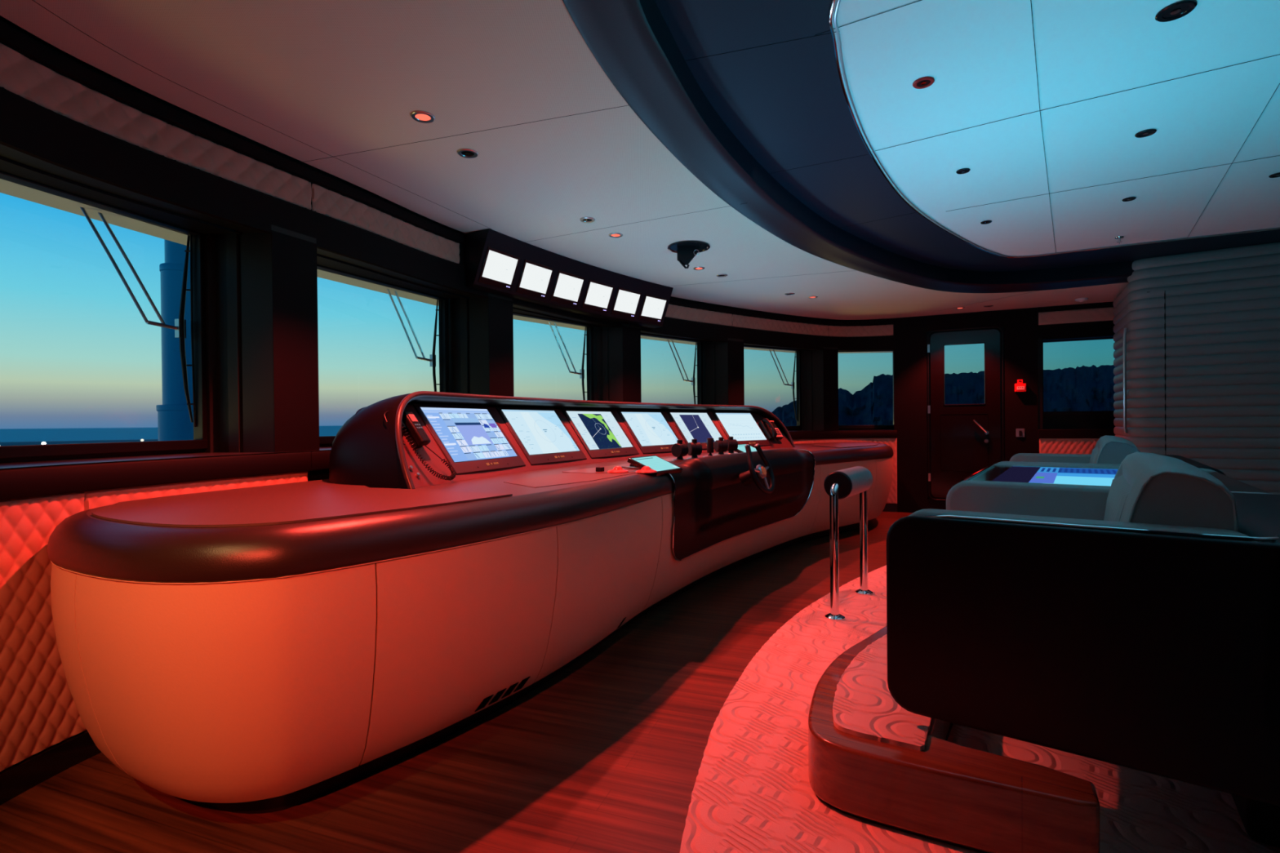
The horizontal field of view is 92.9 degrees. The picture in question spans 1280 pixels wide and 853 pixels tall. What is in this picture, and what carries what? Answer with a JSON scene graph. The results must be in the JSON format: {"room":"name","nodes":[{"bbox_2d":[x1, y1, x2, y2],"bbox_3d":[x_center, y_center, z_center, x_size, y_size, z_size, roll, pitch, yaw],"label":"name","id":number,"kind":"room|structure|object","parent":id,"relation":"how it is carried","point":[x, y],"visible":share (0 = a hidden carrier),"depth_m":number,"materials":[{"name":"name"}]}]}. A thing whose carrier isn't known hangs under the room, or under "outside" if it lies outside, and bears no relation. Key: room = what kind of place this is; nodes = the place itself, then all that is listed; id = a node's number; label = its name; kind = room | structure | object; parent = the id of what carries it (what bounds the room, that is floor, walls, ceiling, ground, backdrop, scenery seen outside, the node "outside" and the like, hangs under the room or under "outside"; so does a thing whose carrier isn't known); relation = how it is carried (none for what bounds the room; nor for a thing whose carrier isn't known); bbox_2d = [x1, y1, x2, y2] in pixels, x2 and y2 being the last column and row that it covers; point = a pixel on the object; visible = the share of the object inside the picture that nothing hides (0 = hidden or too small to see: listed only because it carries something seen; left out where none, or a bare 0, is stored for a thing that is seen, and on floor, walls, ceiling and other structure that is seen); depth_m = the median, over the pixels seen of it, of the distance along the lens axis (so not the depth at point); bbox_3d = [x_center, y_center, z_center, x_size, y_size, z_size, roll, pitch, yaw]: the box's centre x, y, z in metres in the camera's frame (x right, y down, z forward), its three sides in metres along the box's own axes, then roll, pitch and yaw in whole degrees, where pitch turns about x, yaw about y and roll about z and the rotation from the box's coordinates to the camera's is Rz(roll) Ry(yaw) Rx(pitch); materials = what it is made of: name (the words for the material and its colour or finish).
{"room":"control cabin","nodes":[
{"label":"control cabin","id":0,"kind":"room"},
{"bbox_2d":[0,15,897,771],"bbox_3d":[0.400,-0.194,3.172,5.464,2.900,8.946,-1,0,0],"label":"wall","id":1,"kind":"structure","parent":0,"point":[267,217],"depth_m":2.63,"materials":[{"name":"black leather"}]},
{"bbox_2d":[0,170,207,457],"bbox_3d":[-2.197,-0.382,2.121,0.578,0.973,1.521,-1,0,0],"label":"window","id":2,"kind":"structure","parent":1,"relation":"in","point":[11,184],"depth_m":2.46,"materials":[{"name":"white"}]},
{"bbox_2d":[80,207,195,426],"bbox_3d":[-2.052,-0.443,2.491,0.188,0.893,0.382,-1,0,0],"label":"windshield wiper","id":3,"kind":"object","parent":2,"relation":"attached to","point":[180,327],"depth_m":2.65,"materials":[{"name":"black metal"}]},
{"bbox_2d":[316,264,448,444],"bbox_3d":[-1.662,-0.397,3.612,0.753,0.973,1.419,-1,0,0],"label":"window","id":4,"kind":"structure","parent":1,"relation":"in","point":[323,272],"depth_m":3.84,"materials":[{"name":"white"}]},
{"bbox_2d":[386,288,440,391],"bbox_3d":[-1.461,-0.457,3.931,0.243,0.893,0.353,-1,0,0],"label":"windshield wiper","id":5,"kind":"object","parent":4,"relation":"attached to","point":[432,360],"depth_m":4.07,"materials":[{"name":"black metal"}]},
{"bbox_2d":[0,503,897,805],"bbox_3d":[0.588,1.008,3.181,4.883,0.092,8.152,-1,0,0],"label":"baseboard","id":6,"kind":"structure","parent":1,"relation":"attached to","point":[20,777],"depth_m":1.87,"materials":[{"name":"black wood"}]},
{"bbox_2d":[512,312,594,400],"bbox_3d":[-0.864,-0.413,4.957,1.004,0.973,1.173,-1,0,0],"label":"window","id":7,"kind":"structure","parent":1,"relation":"in","point":[516,316],"depth_m":5.28,"materials":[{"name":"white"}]},
{"bbox_2d":[548,322,587,400],"bbox_3d":[-0.615,-0.473,5.181,0.323,0.893,0.293,-1,0,0],"label":"windshield wiper","id":8,"kind":"object","parent":7,"relation":"attached to","point":[581,373],"depth_m":5.29,"materials":[{"name":"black metal"}]},
{"bbox_2d":[640,333,702,404],"bbox_3d":[0.154,-0.430,6.112,1.136,0.973,1.093,-1,0,0],"label":"window","id":9,"kind":"structure","parent":1,"relation":"in","point":[700,344],"depth_m":6.39,"materials":[{"name":"black"}]},
{"bbox_2d":[666,339,697,404],"bbox_3d":[0.438,-0.490,6.316,0.352,0.893,0.259,-1,0,0],"label":"windshield wiper","id":10,"kind":"object","parent":9,"relation":"attached to","point":[693,380],"depth_m":6.40,"materials":[{"name":"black metal"}]},
{"bbox_2d":[743,345,802,429],"bbox_3d":[1.391,-0.448,7.085,1.249,0.973,0.887,-1,0,0],"label":"window","id":11,"kind":"structure","parent":1,"relation":"in","point":[798,426],"depth_m":7.26,"materials":[{"name":"black"}]},
{"bbox_2d":[768,349,797,421],"bbox_3d":[1.692,-0.508,7.228,0.387,0.893,0.199,-1,0,0],"label":"windshield wiper","id":12,"kind":"object","parent":11,"relation":"attached to","point":[792,384],"depth_m":7.28,"materials":[{"name":"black metal"}]},
{"bbox_2d":[562,0,1134,293],"bbox_3d":[3.062,-1.305,1.574,6.650,0.148,8.364,-1,0,0],"label":"trim","id":13,"kind":"structure","parent":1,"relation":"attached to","point":[631,41],"depth_m":2.86,"materials":[{"name":"grey paint"}]},
{"bbox_2d":[838,351,893,428],"bbox_3d":[2.692,-0.462,7.488,1.128,0.973,0.274,-1,0,0],"label":"window","id":14,"kind":"structure","parent":1,"relation":"in","point":[892,352],"depth_m":7.38,"materials":[{"name":"black"}]},
{"bbox_2d":[654,0,1279,271],"bbox_3d":[3.120,-1.379,1.551,6.333,0.002,7.919,-1,0,0],"label":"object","id":15,"kind":"structure","parent":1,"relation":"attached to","point":[762,66],"depth_m":2.75,"materials":[{"name":"paint"}]},
{"bbox_2d":[828,0,1279,257],"bbox_3d":[3.280,-1.385,2.609,5.419,0.012,4.836,-1,0,0],"label":"trim","id":16,"kind":"structure","parent":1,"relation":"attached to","point":[959,237],"depth_m":3.39,"materials":[{"name":"silver metal"}]},
{"bbox_2d":[0,511,912,852],"bbox_3d":[2.580,1.059,1.830,8.859,0.030,10.846,-1,0,0],"label":"floor","id":17,"kind":"structure","parent":0,"point":[606,755],"depth_m":1.86,"materials":[{"name":"brown wood"}]},
{"bbox_2d":[47,442,893,813],"bbox_3d":[0.476,0.614,4.340,4.638,0.867,5.786,-1,0,0],"label":"console","id":18,"kind":"object","parent":17,"relation":"on","point":[253,669],"visible":0.96,"depth_m":1.70,"materials":[{"name":"white"}]},
{"bbox_2d":[91,479,512,527],"bbox_3d":[-1.092,0.247,2.280,1.282,0.006,1.483,-1,0,0],"label":"countertop","id":19,"kind":"structure","parent":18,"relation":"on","point":[317,500],"depth_m":1.92,"materials":[{"name":"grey leather"}]},
{"bbox_2d":[474,694,493,711],"bbox_3d":[-0.527,0.936,2.057,0.030,0.043,0.059,0,0,35],"label":"vent","id":20,"kind":"object","parent":18,"relation":"attached to","point":[485,700],"depth_m":2.05,"materials":[{"name":"black"}]},
{"bbox_2d":[86,442,884,528],"bbox_3d":[0.483,0.223,4.379,4.452,0.001,5.702,-1,0,0],"label":"countertop","id":21,"kind":"structure","parent":18,"relation":"on","point":[493,484],"depth_m":2.59,"materials":[{"name":"brown leather"}]},
{"bbox_2d":[488,688,506,705],"bbox_3d":[-0.493,0.935,2.105,0.030,0.043,0.059,0,0,35],"label":"vent","id":22,"kind":"object","parent":18,"relation":"attached to","point":[498,694],"depth_m":2.10,"materials":[{"name":"black"}]},
{"bbox_2d":[501,682,518,698],"bbox_3d":[-0.460,0.934,2.153,0.030,0.043,0.059,0,0,34],"label":"vent","id":23,"kind":"object","parent":18,"relation":"attached to","point":[511,687],"depth_m":2.15,"materials":[{"name":"black"}]},
{"bbox_2d":[513,676,529,692],"bbox_3d":[-0.427,0.934,2.202,0.030,0.043,0.059,0,0,33],"label":"vent","id":24,"kind":"object","parent":18,"relation":"attached to","point":[522,681],"depth_m":2.20,"materials":[{"name":"black"}]},
{"bbox_2d":[328,391,795,488],"bbox_3d":[0.058,0.027,4.343,2.927,0.418,3.857,-1,0,0],"label":"panel","id":25,"kind":"object","parent":18,"relation":"on","point":[369,451],"visible":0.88,"depth_m":2.67,"materials":[{"name":"black leather"}]},
{"bbox_2d":[383,410,456,480],"bbox_3d":[-0.936,0.083,2.600,0.264,0.301,0.170,-1,0,0],"label":"handset","id":26,"kind":"object","parent":25,"relation":"attached to","point":[414,432],"visible":0.91,"depth_m":2.62,"materials":[{"name":"black plastic"}]},
{"bbox_2d":[412,403,525,475],"bbox_3d":[-0.854,0.065,3.064,0.473,0.352,0.639,-1,0,0],"label":"monitor","id":27,"kind":"object","parent":25,"relation":"attached to","point":[471,439],"visible":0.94,"depth_m":3.01,"materials":[{"name":"black"}]},
{"bbox_2d":[494,406,586,465],"bbox_3d":[-0.592,0.059,3.649,0.509,0.352,0.640,-1,0,0],"label":"monitor","id":28,"kind":"object","parent":25,"relation":"attached to","point":[541,434],"visible":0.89,"depth_m":3.60,"materials":[{"name":"black"}]},
{"bbox_2d":[560,408,639,458],"bbox_3d":[-0.278,0.052,4.208,0.542,0.352,0.637,-1,0,0],"label":"monitor","id":29,"kind":"object","parent":25,"relation":"attached to","point":[599,431],"visible":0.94,"depth_m":4.17,"materials":[{"name":"black"}]},
{"bbox_2d":[616,409,679,453],"bbox_3d":[0.084,0.045,4.737,0.570,0.352,0.628,-1,0,0],"label":"monitor","id":30,"kind":"object","parent":25,"relation":"attached to","point":[652,433],"visible":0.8,"depth_m":4.68,"materials":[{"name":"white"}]},
{"bbox_2d":[666,410,724,449],"bbox_3d":[0.492,0.038,5.231,0.594,0.352,0.615,-1,0,0],"label":"monitor","id":31,"kind":"object","parent":25,"relation":"attached to","point":[699,425],"visible":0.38,"depth_m":5.20,"materials":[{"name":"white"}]},
{"bbox_2d":[711,411,771,446],"bbox_3d":[0.944,0.031,5.687,0.613,0.352,0.596,-1,0,0],"label":"monitor","id":32,"kind":"object","parent":25,"relation":"attached to","point":[744,428],"visible":0.79,"depth_m":5.67,"materials":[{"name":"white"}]},
{"bbox_2d":[758,417,782,444],"bbox_3d":[1.270,0.043,5.893,0.240,0.252,0.244,-1,0,0],"label":"desk phone","id":33,"kind":"object","parent":25,"relation":"attached to","point":[769,428],"visible":1,"depth_m":5.85,"materials":[{"name":"black plastic"}]},
{"bbox_2d":[595,466,604,471],"bbox_3d":[-0.208,0.222,3.162,0.044,0.022,0.042,-1,0,0],"label":"switch","id":34,"kind":"object","parent":18,"relation":"on","point":[597,468],"visible":1,"depth_m":3.15,"materials":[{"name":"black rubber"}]},
{"bbox_2d":[607,466,628,472],"bbox_3d":[-0.113,0.217,3.106,0.110,0.031,0.110,-1,0,0],"label":"trackball","id":35,"kind":"object","parent":18,"relation":"on","point":[617,468],"visible":1,"depth_m":3.08,"materials":[{"name":"red plastic"}]},
{"bbox_2d":[635,466,657,472],"bbox_3d":[0.032,0.216,3.086,0.110,0.031,0.110,-1,0,0],"label":"trackball","id":36,"kind":"object","parent":18,"relation":"on","point":[646,468],"visible":1,"depth_m":3.06,"materials":[{"name":"red plastic"}]},
{"bbox_2d":[626,455,682,475],"bbox_3d":[0.083,0.208,3.249,0.299,0.091,0.331,-1,0,0],"label":"panel","id":37,"kind":"object","parent":18,"relation":"on","point":[663,467],"visible":1,"depth_m":3.21,"materials":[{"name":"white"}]},
{"bbox_2d":[671,440,688,460],"bbox_3d":[0.264,0.155,4.021,0.115,0.136,0.114,-1,0,0],"label":"lever","id":38,"kind":"object","parent":18,"relation":"on","point":[678,450],"visible":0.96,"depth_m":4.00,"materials":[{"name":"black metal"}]},
{"bbox_2d":[686,439,702,458],"bbox_3d":[0.373,0.153,4.171,0.108,0.136,0.109,-1,0,0],"label":"lever","id":39,"kind":"object","parent":18,"relation":"on","point":[695,448],"visible":0.9,"depth_m":4.14,"materials":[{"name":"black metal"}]},
{"bbox_2d":[702,438,713,457],"bbox_3d":[0.506,0.151,4.381,0.108,0.136,0.108,-1,0,0],"label":"lever","id":40,"kind":"object","parent":18,"relation":"on","point":[709,441],"visible":0.84,"depth_m":4.36,"materials":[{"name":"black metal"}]},
{"bbox_2d":[714,437,728,455],"bbox_3d":[0.613,0.148,4.601,0.108,0.136,0.108,-1,0,0],"label":"lever","id":41,"kind":"object","parent":18,"relation":"on","point":[721,446],"visible":0.93,"depth_m":4.57,"materials":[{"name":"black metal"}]},
{"bbox_2d":[724,436,737,453],"bbox_3d":[0.716,0.146,4.781,0.108,0.136,0.108,-1,0,0],"label":"lever","id":42,"kind":"object","parent":18,"relation":"on","point":[732,443],"visible":0.8,"depth_m":4.75,"materials":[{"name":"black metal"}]},
{"bbox_2d":[733,444,756,453],"bbox_3d":[0.853,0.190,4.864,0.318,0.091,0.328,-1,0,0],"label":"panel","id":43,"kind":"object","parent":18,"relation":"on","point":[741,448],"visible":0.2,"depth_m":4.85,"materials":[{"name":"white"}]},
{"bbox_2d":[739,443,774,493],"bbox_3d":[0.731,0.260,3.737,0.227,0.305,0.246,-1,0,0],"label":"steering wheel","id":44,"kind":"object","parent":18,"relation":"attached to","point":[747,477],"visible":1,"depth_m":3.72,"materials":[{"name":"black rubber"}]},
{"bbox_2d":[812,442,878,448],"bbox_3d":[2.195,0.190,6.328,0.885,0.006,1.346,-1,0,0],"label":"desk mat","id":45,"kind":"object","parent":18,"relation":"on","point":[837,445],"visible":0.98,"depth_m":6.28,"materials":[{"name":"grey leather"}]},
{"bbox_2d":[680,564,1279,852],"bbox_3d":[3.273,1.035,1.207,6.673,0.011,8.800,-1,0,0],"label":"carpet","id":46,"kind":"object","parent":17,"relation":"on","point":[753,792],"visible":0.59,"depth_m":1.78,"materials":[{"name":"beige carpet"}]},
{"bbox_2d":[823,466,872,621],"bbox_3d":[1.217,0.638,3.524,0.435,0.792,0.573,-1,0,0],"label":"rail","id":47,"kind":"object","parent":46,"relation":"on","point":[841,484],"visible":1,"depth_m":3.33,"materials":[{"name":"silver metal"}]},
{"bbox_2d":[808,626,1100,852],"bbox_3d":[0.924,0.946,2.128,0.869,0.200,1.470,-1,0,0],"label":"platform","id":48,"kind":"object","parent":46,"relation":"on","point":[873,759],"visible":0.81,"depth_m":1.57,"materials":[{"name":"brown wood"}]},
{"bbox_2d":[886,452,1279,848],"bbox_3d":[1.450,0.565,1.812,1.480,0.954,1.477,-1,0,0],"label":"seat","id":49,"kind":"object","parent":46,"relation":"on","point":[1144,637],"visible":1,"depth_m":1.47,"materials":[{"name":"black leather"}]},
{"bbox_2d":[1103,452,1234,530],"bbox_3d":[1.542,0.290,1.838,0.260,0.407,0.910,0,0,36],"label":"cushion","id":50,"kind":"object","parent":49,"relation":"on","point":[1148,491],"depth_m":1.47,"materials":[{"name":"grey leather"}]},
{"bbox_2d":[996,435,1226,475],"bbox_3d":[2.945,0.538,3.906,1.597,0.954,1.643,-1,0,0],"label":"seat","id":51,"kind":"object","parent":46,"relation":"on","point":[1108,451],"visible":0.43,"depth_m":3.58,"materials":[{"name":"grey leather"}]},
{"bbox_2d":[1088,435,1140,464],"bbox_3d":[2.995,0.264,3.881,0.260,0.407,1.085,0,0,36],"label":"cushion","id":52,"kind":"object","parent":51,"relation":"on","point":[1108,450],"depth_m":3.45,"materials":[{"name":"grey leather"}]},
{"bbox_2d":[1112,242,1279,494],"bbox_3d":[5.297,-0.211,5.030,2.191,2.418,1.976,-1,0,0],"label":"wall","id":53,"kind":"structure","parent":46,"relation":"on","point":[1197,335],"depth_m":4.89,"materials":[{"name":"grey wood"}]},
{"bbox_2d":[0,0,1128,319],"bbox_3d":[2.559,-1.236,1.815,8.859,0.002,10.846,-1,0,0],"label":"ceiling","id":54,"kind":"structure","parent":0,"point":[334,87],"depth_m":2.40,"materials":[{"name":"white paint"}]},
{"bbox_2d":[410,110,435,123],"bbox_3d":[-0.845,-1.204,2.366,0.090,0.006,0.090,-1,0,0],"label":"recessed light","id":55,"kind":"object","parent":54,"relation":"in","point":[424,117],"visible":1,"depth_m":2.36,"materials":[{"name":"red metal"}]},
{"bbox_2d":[457,148,478,158],"bbox_3d":[-0.761,-1.207,2.688,0.090,0.006,0.090,-1,0,0],"label":"recessed light","id":56,"kind":"object","parent":54,"relation":"in","point":[464,153],"visible":1,"depth_m":2.69,"materials":[{"name":"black metal"}]},
{"bbox_2d":[462,228,672,328],"bbox_3d":[-0.535,-1.057,4.747,1.665,0.334,2.039,-1,0,0],"label":"box","id":57,"kind":"object","parent":54,"relation":"attached to","point":[477,242],"visible":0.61,"depth_m":4.35,"materials":[{"name":"black"}]},
{"bbox_2d":[478,246,519,290],"bbox_3d":[-0.906,-1.014,3.921,0.225,0.211,0.304,-1,0,0],"label":"screen","id":58,"kind":"object","parent":57,"relation":"attached to","point":[499,268],"visible":1,"depth_m":3.91,"materials":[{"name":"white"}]},
{"bbox_2d":[515,259,554,299],"bbox_3d":[-0.727,-1.018,4.222,0.234,0.211,0.300,-1,0,0],"label":"screen","id":59,"kind":"object","parent":57,"relation":"attached to","point":[535,278],"visible":1,"depth_m":4.21,"materials":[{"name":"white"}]},
{"bbox_2d":[550,270,585,306],"bbox_3d":[-0.535,-1.022,4.515,0.243,0.211,0.296,-1,0,0],"label":"screen","id":60,"kind":"object","parent":57,"relation":"attached to","point":[567,288],"visible":1,"depth_m":4.50,"materials":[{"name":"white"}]},
{"bbox_2d":[581,279,614,313],"bbox_3d":[-0.330,-1.025,4.800,0.251,0.211,0.292,-1,0,0],"label":"screen","id":61,"kind":"object","parent":57,"relation":"attached to","point":[597,296],"visible":1,"depth_m":4.79,"materials":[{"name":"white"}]},
{"bbox_2d":[610,287,641,318],"bbox_3d":[-0.113,-1.029,5.075,0.259,0.211,0.287,-1,0,0],"label":"screen","id":62,"kind":"object","parent":57,"relation":"attached to","point":[626,302],"visible":1,"depth_m":5.07,"materials":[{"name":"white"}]},
{"bbox_2d":[638,293,667,323],"bbox_3d":[0.117,-1.033,5.340,0.266,0.211,0.281,-1,0,0],"label":"screen","id":63,"kind":"object","parent":57,"relation":"attached to","point":[653,307],"visible":1,"depth_m":5.33,"materials":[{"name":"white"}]},
{"bbox_2d":[579,217,595,222],"bbox_3d":[-0.310,-1.217,3.582,0.090,0.006,0.090,-1,0,0],"label":"recessed light","id":64,"kind":"object","parent":54,"relation":"in","point":[585,220],"visible":1,"depth_m":3.58,"materials":[{"name":"silver metal"}]},
{"bbox_2d":[608,232,622,237],"bbox_3d":[-0.156,-1.220,3.879,0.090,0.006,0.090,-1,0,0],"label":"recessed light","id":65,"kind":"object","parent":54,"relation":"in","point":[612,234],"visible":1,"depth_m":3.87,"materials":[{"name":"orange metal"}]},
{"bbox_2d":[667,240,710,268],"bbox_3d":[0.334,-1.154,4.158,0.290,0.150,0.290,-1,0,0],"label":"bracket","id":66,"kind":"object","parent":54,"relation":"attached to","point":[686,251],"visible":1,"depth_m":4.14,"materials":[{"name":"black metal"}]},
{"bbox_2d":[693,266,704,270],"bbox_3d":[0.459,-1.231,4.738,0.090,0.006,0.090,-1,0,0],"label":"recessed light","id":67,"kind":"object","parent":54,"relation":"in","point":[695,268],"visible":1,"depth_m":4.73,"materials":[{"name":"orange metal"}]},
{"bbox_2d":[716,273,727,276],"bbox_3d":[0.670,-1.235,4.972,0.090,0.006,0.090,-1,0,0],"label":"recessed light","id":68,"kind":"object","parent":54,"relation":"in","point":[722,274],"visible":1,"depth_m":4.96,"materials":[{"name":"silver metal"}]},
{"bbox_2d":[1075,297,1088,302],"bbox_3d":[4.429,-1.265,6.098,0.110,0.031,0.110,-1,0,0],"label":"smoke detector","id":69,"kind":"object","parent":54,"relation":"attached to","point":[1079,300],"visible":1,"depth_m":6.07,"materials":[{"name":"white plastic"}]},
{"bbox_2d":[893,301,1115,512],"bbox_3d":[5.048,-0.147,6.236,4.116,2.280,1.954,-1,0,0],"label":"wall","id":70,"kind":"structure","parent":0,"point":[1024,331],"depth_m":6.66,"materials":[{"name":"brown wood"}]},
{"bbox_2d":[927,326,1004,500],"bbox_3d":[3.651,-0.130,6.849,0.684,1.946,0.351,-1,0,0],"label":"door","id":71,"kind":"structure","parent":70,"relation":"in","point":[966,438],"depth_m":6.85,"materials":[{"name":"black wood"}]},
{"bbox_2d":[1015,428,1024,436],"bbox_3d":[4.138,0.069,6.617,0.075,0.090,0.042,-1,0,0],"label":"wall switch","id":72,"kind":"object","parent":70,"relation":"attached to","point":[1020,432],"visible":1,"depth_m":6.61,"materials":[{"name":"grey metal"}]},
{"bbox_2d":[1017,379,1022,383],"bbox_3d":[4.133,-0.491,6.614,0.049,0.040,0.028,-1,0,0],"label":"sign","id":73,"kind":"object","parent":70,"relation":"attached to","point":[1019,381],"visible":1,"depth_m":6.61,"materials":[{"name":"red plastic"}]},
{"bbox_2d":[1014,383,1026,391],"bbox_3d":[4.124,-0.421,6.593,0.114,0.090,0.091,-1,0,0],"label":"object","id":74,"kind":"object","parent":70,"relation":"attached to","point":[1018,387],"visible":1,"depth_m":6.57,"materials":[{"name":"red plastic"}]},
{"bbox_2d":[1042,337,1114,415],"bbox_3d":[5.752,-0.550,6.079,2.735,0.838,1.326,-1,0,0],"label":"window frame","id":75,"kind":"structure","parent":70,"relation":"in","point":[1098,412],"depth_m":6.57,"materials":[{"name":"black"}]},
{"bbox_2d":[815,0,1279,256],"bbox_3d":[3.281,-1.382,1.557,5.412,0.003,6.930,-1,0,0],"label":"ceiling","id":76,"kind":"structure","parent":0,"point":[1045,103],"depth_m":2.67,"materials":[{"name":"blue"}]},
{"bbox_2d":[912,76,934,88],"bbox_3d":[1.126,-1.364,2.414,0.080,0.006,0.080,-1,0,0],"label":"recessed light","id":77,"kind":"object","parent":76,"relation":"in","point":[925,82],"visible":1,"depth_m":2.41,"materials":[{"name":"red"}]},
{"bbox_2d":[955,168,970,173],"bbox_3d":[1.741,-1.375,3.276,0.068,0.006,0.068,-1,0,0],"label":"recessed light","id":78,"kind":"object","parent":76,"relation":"in","point":[963,171],"visible":1,"depth_m":3.27,"materials":[{"name":"black metal"}]},
{"bbox_2d":[980,220,991,224],"bbox_3d":[2.351,-1.387,4.128,0.068,0.006,0.068,-1,0,0],"label":"recessed light","id":79,"kind":"object","parent":76,"relation":"in","point":[984,222],"visible":1,"depth_m":4.13,"materials":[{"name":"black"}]},
{"bbox_2d":[1115,235,1124,244],"bbox_3d":[3.555,-1.377,4.509,0.056,0.050,0.056,-1,0,0],"label":"sprinkler head","id":80,"kind":"object","parent":76,"relation":"attached to","point":[1121,237],"visible":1,"depth_m":4.50},
{"bbox_2d":[1121,196,1136,201],"bbox_3d":[2.992,-1.390,3.720,0.068,0.006,0.068,-1,0,0],"label":"recessed light","id":81,"kind":"object","parent":76,"relation":"in","point":[1131,198],"visible":1,"depth_m":3.71,"materials":[{"name":"black metal"}]},
{"bbox_2d":[1134,128,1156,137],"bbox_3d":[2.379,-1.379,2.861,0.080,0.006,0.080,-1,0,0],"label":"recessed light","id":82,"kind":"object","parent":76,"relation":"in","point":[1148,132],"visible":1,"depth_m":2.86,"materials":[{"name":"black metal"}]},
{"bbox_2d":[1155,0,1196,22],"bbox_3d":[1.765,-1.367,2.003,0.104,0.006,0.104,-1,0,0],"label":"recessed light","id":83,"kind":"object","parent":76,"relation":"in","point":[1177,10],"visible":1,"depth_m":2.00,"materials":[{"name":"black metal"}]},
{"bbox_2d":[1268,172,1279,177],"bbox_3d":[3.534,-1.393,3.368,0.072,0.006,0.072,-1,0,0],"label":"recessed light","id":84,"kind":"object","parent":76,"relation":"in","point":[1276,175],"visible":1,"depth_m":3.38,"materials":[{"name":"black metal"}]},
{"bbox_2d":[946,462,1273,520],"bbox_3d":[2.129,0.491,2.829,1.632,0.541,1.693,-1,0,0],"label":"table","id":85,"kind":"object","parent":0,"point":[1042,490],"visible":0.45,"depth_m":2.49,"materials":[{"name":"grey leather"}]},
{"label":"outside","id":86,"kind":"structure","parent":0,"visible":0},
{"label":"foredeck","id":87,"kind":"object","parent":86,"visible":0},
{"bbox_2d":[0,439,158,445],"bbox_3d":[-8.495,2.172,9.249,17.112,3.860,10.724,-1,0,0],"label":"bulwark","id":88,"kind":"object","parent":87,"relation":"on","point":[2,443],"visible":0.06,"depth_m":10.34,"materials":[{"name":"white"}]},
{"bbox_2d":[155,239,193,440],"bbox_3d":[-5.277,-0.664,6.996,0.464,9.500,0.464,-1,0,0],"label":"mast","id":89,"kind":"object","parent":87,"relation":"on","point":[174,422],"visible":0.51,"depth_m":6.83,"materials":[{"name":"teal"}]},
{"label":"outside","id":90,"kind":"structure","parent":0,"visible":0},
{"bbox_2d":[0,426,342,442],"bbox_3d":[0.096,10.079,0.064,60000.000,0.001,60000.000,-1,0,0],"label":"sea","id":91,"kind":"structure","parent":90,"point":[87,433],"depth_m":981.54,"materials":[{"name":"teal liquid"}]},
{"bbox_2d":[771,364,1115,426],"bbox_3d":[130.519,-4.421,142.289,212.324,25.125,63.046,-1,0,0],"label":"headland","id":92,"kind":"structure","parent":91,"relation":"on","point":[1082,388],"depth_m":144.72,"materials":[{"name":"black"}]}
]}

